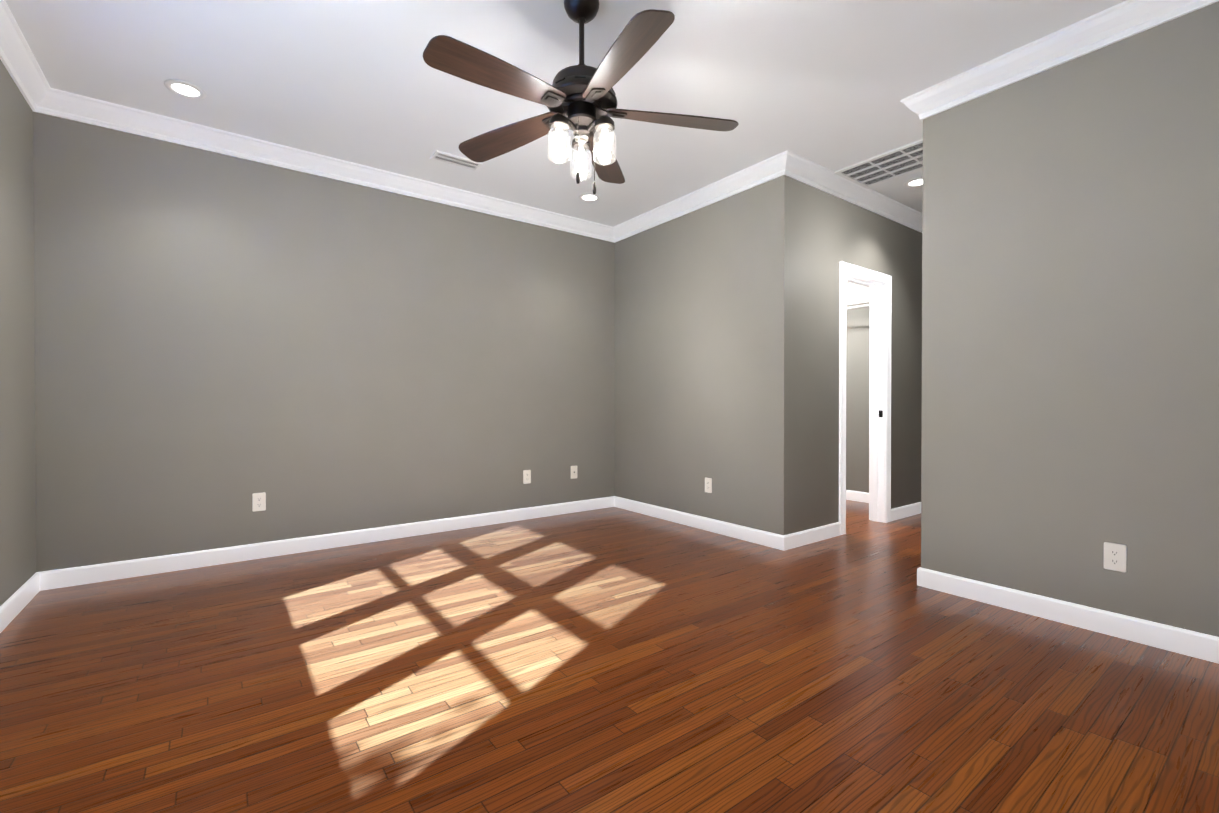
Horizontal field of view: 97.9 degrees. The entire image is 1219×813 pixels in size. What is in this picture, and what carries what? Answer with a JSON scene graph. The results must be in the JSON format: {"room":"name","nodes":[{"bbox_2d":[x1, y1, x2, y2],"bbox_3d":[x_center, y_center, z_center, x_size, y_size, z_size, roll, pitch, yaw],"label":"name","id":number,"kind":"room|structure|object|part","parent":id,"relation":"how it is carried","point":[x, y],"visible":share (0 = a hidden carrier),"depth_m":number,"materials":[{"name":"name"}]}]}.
{"room":"empty living room","nodes":[
{"label":"empty living room","id":0,"kind":"room"},
{"bbox_2d":[0,60,35,605],"bbox_3d":[-1.804,-0.345,1.000,0.120,2.740,4.900,0,1,-37],"label":"wall","id":1,"kind":"structure","parent":0,"point":[17,469],"depth_m":2.64,"materials":[{"name":"beige paint"}]},
{"bbox_2d":[0,571,43,632],"bbox_3d":[-1.750,0.974,1.049,0.015,0.101,4.660,0,1,-37],"label":"baseboard","id":2,"kind":"structure","parent":1,"relation":"attached to","point":[13,606],"depth_m":2.62,"materials":[{"name":"white wood"}]},
{"bbox_2d":[0,0,55,114],"bbox_3d":[-1.722,-1.656,1.051,0.083,0.119,4.660,0,1,-37],"label":"crown molding","id":3,"kind":"structure","parent":1,"relation":"attached to","point":[16,55],"depth_m":2.60,"materials":[{"name":"white wood"}]},
{"bbox_2d":[33,112,614,571],"bbox_3d":[-0.084,-0.376,5.256,7.720,2.740,0.120,0,1,-37],"label":"wall","id":4,"kind":"structure","parent":0,"point":[221,340],"depth_m":3.60,"materials":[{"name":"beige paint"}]},
{"bbox_2d":[252,492,265,511],"bbox_3d":[-2.322,0.632,3.519,0.074,0.120,0.008,0,1,-37],"label":"electrical outlet","id":5,"kind":"object","parent":4,"relation":"attached to","point":[258,501],"visible":1,"depth_m":3.52,"materials":[{"name":"white plastic"}]},
{"bbox_2d":[44,496,615,589],"bbox_3d":[-1.530,0.952,4.106,3.955,0.101,0.015,0,1,-37],"label":"baseboard","id":6,"kind":"structure","parent":4,"relation":"attached to","point":[59,578],"depth_m":3.62,"materials":[{"name":"white wood"}]},
{"bbox_2d":[48,89,615,242],"bbox_3d":[-1.486,-1.678,4.079,3.895,0.119,0.083,0,1,-37],"label":"crown molding","id":7,"kind":"structure","parent":4,"relation":"attached to","point":[71,106],"depth_m":3.60,"materials":[{"name":"white wood"}]},
{"bbox_2d":[523,470,530,483],"bbox_3d":[-0.730,0.623,4.703,0.074,0.120,0.008,0,1,-37],"label":"electrical outlet","id":8,"kind":"object","parent":4,"relation":"attached to","point":[526,476],"visible":1,"depth_m":4.70,"materials":[{"name":"white plastic"}]},
{"bbox_2d":[571,466,576,478],"bbox_3d":[-0.331,0.618,4.995,0.074,0.120,0.016,0,1,-37],"label":"outlet","id":9,"kind":"object","parent":4,"relation":"attached to","point":[573,472],"visible":1,"depth_m":4.99,"materials":[{"name":"white plastic"}]},
{"bbox_2d":[5,0,1125,226],"bbox_3d":[1.294,-1.792,3.293,7.840,0.120,4.900,0,1,-37],"label":"ceiling","id":10,"kind":"structure","parent":0,"point":[829,84],"depth_m":2.74,"materials":[{"name":"white paint"}]},
{"bbox_2d":[164,79,205,99],"bbox_3d":[-2.304,-1.722,2.886,0.180,0.010,0.180,0,1,-37],"label":"recessed light","id":11,"kind":"object","parent":10,"relation":"in","point":[185,89],"visible":1,"depth_m":2.88,"materials":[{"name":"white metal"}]},
{"bbox_2d":[430,150,482,170],"bbox_3d":[-1.074,-1.729,3.738,0.330,0.012,0.130,0,1,-37],"label":"ceiling vent","id":12,"kind":"object","parent":10,"relation":"in","point":[448,158],"visible":1,"depth_m":3.73,"materials":[{"name":"white metal"}]},
{"bbox_2d":[423,0,738,193],"bbox_3d":[-0.139,-1.311,2.232,1.285,0.826,1.309,0,1,-37],"label":"ceiling fan","id":13,"kind":"object","parent":10,"relation":"hanging from","point":[580,99],"visible":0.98,"depth_m":2.19,"materials":[{"name":"brown wood"}]},
{"label":"blade","id":14,"kind":"part","parent":13,"relation":"part of","materials":[{"name":"brown wood"}]},
{"bbox_3d":[-0.457,-1.250,2.464,0.582,0.006,0.150,-3,-13,30],"label":"blade","id":15,"kind":"part","parent":13,"relation":"part of","materials":[{"name":"brown wood"}]},
{"bbox_2d":[547,123,570,163],"bbox_3d":[-0.210,-1.094,2.208,0.096,0.141,0.096,0,1,-37],"label":"shade","id":16,"kind":"object","parent":13,"relation":"on","point":[559,145],"depth_m":2.19,"materials":[{"name":"white glass"}]},
{"bbox_3d":[-0.210,-1.104,2.208,0.052,0.100,0.052,0,1,-37],"label":"bulb","id":17,"kind":"part","parent":13,"relation":"part of","materials":[{"name":"white glass"}]},
{"bbox_3d":[-0.191,-1.186,2.221,0.130,0.047,0.083,0,1,-37],"label":"light arm","id":18,"kind":"part","parent":13,"relation":"part of"},
{"bbox_3d":[-0.121,-1.187,2.361,0.093,0.047,0.118,0,1,-37],"label":"light arm","id":19,"kind":"part","parent":13,"relation":"part of"},
{"bbox_2d":[570,144,591,180],"bbox_3d":[-0.127,-1.095,2.379,0.096,0.141,0.096,0,1,-37],"label":"shade","id":20,"kind":"object","parent":13,"relation":"on","point":[582,148],"depth_m":2.37,"materials":[{"name":"white glass"}]},
{"bbox_3d":[-0.127,-1.105,2.379,0.052,0.100,0.052,0,1,-37],"label":"bulb","id":21,"kind":"part","parent":13,"relation":"part of","materials":[{"name":"white glass"}]},
{"bbox_3d":[-0.033,-1.186,2.235,0.087,0.047,0.121,0,1,-37],"label":"light arm","id":22,"kind":"part","parent":13,"relation":"part of"},
{"bbox_2d":[593,125,615,164],"bbox_3d":[-0.020,-1.094,2.222,0.096,0.141,0.096,0,1,-37],"label":"shade","id":23,"kind":"object","parent":13,"relation":"on","point":[605,145],"depth_m":2.21,"materials":[{"name":"white glass"}]},
{"bbox_3d":[-0.020,-1.104,2.222,0.052,0.100,0.052,0,1,-37],"label":"bulb","id":24,"kind":"part","parent":13,"relation":"part of","materials":[{"name":"white glass"}]},
{"bbox_3d":[-0.037,-1.251,2.651,0.150,0.006,0.582,12,0,12],"label":"blade","id":25,"kind":"part","parent":13,"relation":"part of","materials":[{"name":"brown wood"}]},
{"bbox_3d":[0.040,-1.246,1.911,0.150,0.006,0.582,-13,9,-23],"label":"blade","id":26,"kind":"part","parent":13,"relation":"part of","materials":[{"name":"brown wood"}]},
{"bbox_3d":[0.270,-1.248,2.309,0.582,0.006,0.150,3,12,-6],"label":"blade","id":27,"kind":"part","parent":13,"relation":"part of","materials":[{"name":"brown wood"}]},
{"bbox_2d":[579,193,599,201],"bbox_3d":[-0.166,-1.733,4.401,0.180,0.010,0.180,0,1,-37],"label":"recessed light","id":28,"kind":"object","parent":10,"relation":"in","point":[589,197],"visible":0.96,"depth_m":4.40,"materials":[{"name":"white metal"}]},
{"bbox_2d":[834,139,922,188],"bbox_3d":[2.060,-1.730,3.788,0.480,0.012,0.700,0,1,-37],"label":"ceiling vent","id":29,"kind":"object","parent":10,"relation":"in","point":[896,163],"visible":0.73,"depth_m":3.84,"materials":[{"name":"white metal"}]},
{"bbox_2d":[904,177,922,186],"bbox_3d":[2.377,-1.731,4.099,0.180,0.010,0.180,0,1,-37],"label":"recessed light","id":30,"kind":"object","parent":10,"relation":"in","point":[916,182],"visible":0.73,"depth_m":4.10,"materials":[{"name":"white metal"}]},
{"bbox_2d":[0,500,1218,812],"bbox_3d":[1.294,1.058,3.313,7.840,0.100,4.900,0,1,-37],"label":"floor","id":31,"kind":"structure","parent":0,"point":[610,660],"depth_m":1.92,"materials":[{"name":"brown wood"}]},
{"bbox_2d":[846,282,869,492],"bbox_3d":[2.426,-0.381,5.903,0.120,2.740,1.838,0,1,-37],"label":"wall","id":32,"kind":"structure","parent":0,"point":[857,385],"depth_m":5.57,"materials":[{"name":"beige paint"}]},
{"bbox_2d":[846,490,868,502],"bbox_3d":[2.383,0.939,5.857,0.015,0.101,1.800,0,1,-37],"label":"baseboard","id":33,"kind":"structure","parent":32,"relation":"attached to","point":[857,496],"depth_m":5.55,"materials":[{"name":"white wood"}]},
{"bbox_2d":[846,295,869,309],"bbox_3d":[2.251,-0.931,5.769,0.310,0.306,1.800,0,1,-37],"label":"crown molding","id":34,"kind":"structure","parent":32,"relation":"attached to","point":[856,300],"depth_m":5.30,"materials":[{"name":"white wood"}]},
{"bbox_2d":[794,180,921,532],"bbox_3d":[2.731,-0.373,4.910,3.615,2.740,0.120,0,1,-37],"label":"wall","id":35,"kind":"structure","parent":0,"point":[831,232],"depth_m":4.09,"materials":[{"name":"beige paint"}]},
{"bbox_2d":[788,522,840,548],"bbox_3d":[1.514,0.953,3.930,0.710,0.101,0.015,0,1,-37],"label":"baseboard","id":36,"kind":"structure","parent":35,"relation":"attached to","point":[805,537],"depth_m":3.91,"materials":[{"name":"white wood"}]},
{"bbox_2d":[772,150,921,232],"bbox_3d":[2.662,-1.683,4.723,3.698,0.119,0.083,0,1,-37],"label":"crown molding","id":37,"kind":"structure","parent":35,"relation":"attached to","point":[788,163],"depth_m":4.07,"materials":[{"name":"white wood"}]},
{"bbox_2d":[839,261,891,534],"bbox_3d":[2.075,-0.065,4.425,0.802,2.129,0.158,0,1,-37],"label":"door frame","id":38,"kind":"structure","parent":35,"relation":"attached to","point":[879,284],"depth_m":4.57,"materials":[{"name":"white wood"}]},
{"bbox_2d":[891,502,920,520],"bbox_3d":[3.279,0.944,5.242,2.110,0.101,0.015,0,1,-37],"label":"baseboard","id":39,"kind":"structure","parent":35,"relation":"attached to","point":[897,513],"depth_m":4.78,"materials":[{"name":"white wood"}]},
{"bbox_2d":[615,1,1218,636],"bbox_3d":[1.490,-0.363,3.449,0.120,2.740,4.660,0,1,-37],"label":"wall","id":40,"kind":"structure","parent":0,"point":[1070,317],"depth_m":2.59,"materials":[{"name":"beige paint"}]},
{"bbox_2d":[612,157,779,241],"bbox_3d":[0.625,-1.681,4.435,0.083,0.119,1.830,0,1,-37],"label":"crown molding","id":41,"kind":"structure","parent":40,"relation":"attached to","point":[759,173],"depth_m":4.29,"materials":[{"name":"white wood"}]},
{"bbox_2d":[616,496,787,550],"bbox_3d":[0.646,0.949,4.480,0.015,0.101,1.933,0,1,-37],"label":"baseboard","id":42,"kind":"structure","parent":40,"relation":"attached to","point":[765,538],"depth_m":4.26,"materials":[{"name":"white wood"}]},
{"bbox_2d":[705,477,711,492],"bbox_3d":[0.796,0.635,4.282,0.008,0.120,0.074,0,1,-37],"label":"electrical outlet","id":43,"kind":"object","parent":40,"relation":"attached to","point":[708,485],"visible":1,"depth_m":4.28,"materials":[{"name":"white plastic"}]},
{"bbox_2d":[901,92,922,121],"bbox_3d":[3.151,-1.678,4.065,3.698,0.119,0.083,0,1,-37],"label":"crown molding","id":44,"kind":"structure","parent":40,"relation":"attached to","point":[912,102],"depth_m":2.97,"materials":[{"name":"white wood"}]},
{"bbox_2d":[917,567,1218,663],"bbox_3d":[2.280,0.965,2.283,0.015,0.101,1.770,0,1,-37],"label":"baseboard","id":45,"kind":"structure","parent":40,"relation":"attached to","point":[1178,640],"depth_m":2.43,"materials":[{"name":"white wood"}]},
{"bbox_2d":[920,0,1218,119],"bbox_3d":[2.236,-1.665,2.268,0.083,0.119,1.710,0,1,-37],"label":"crown molding","id":46,"kind":"structure","parent":40,"relation":"attached to","point":[1114,24],"depth_m":2.47,"materials":[{"name":"white wood"}]},
{"bbox_2d":[1104,542,1126,571],"bbox_3d":[2.235,0.666,2.348,0.008,0.120,0.074,0,1,-37],"label":"electrical outlet","id":47,"kind":"object","parent":40,"relation":"attached to","point":[1115,557],"visible":1,"depth_m":2.35,"materials":[{"name":"white plastic"}]}
]}

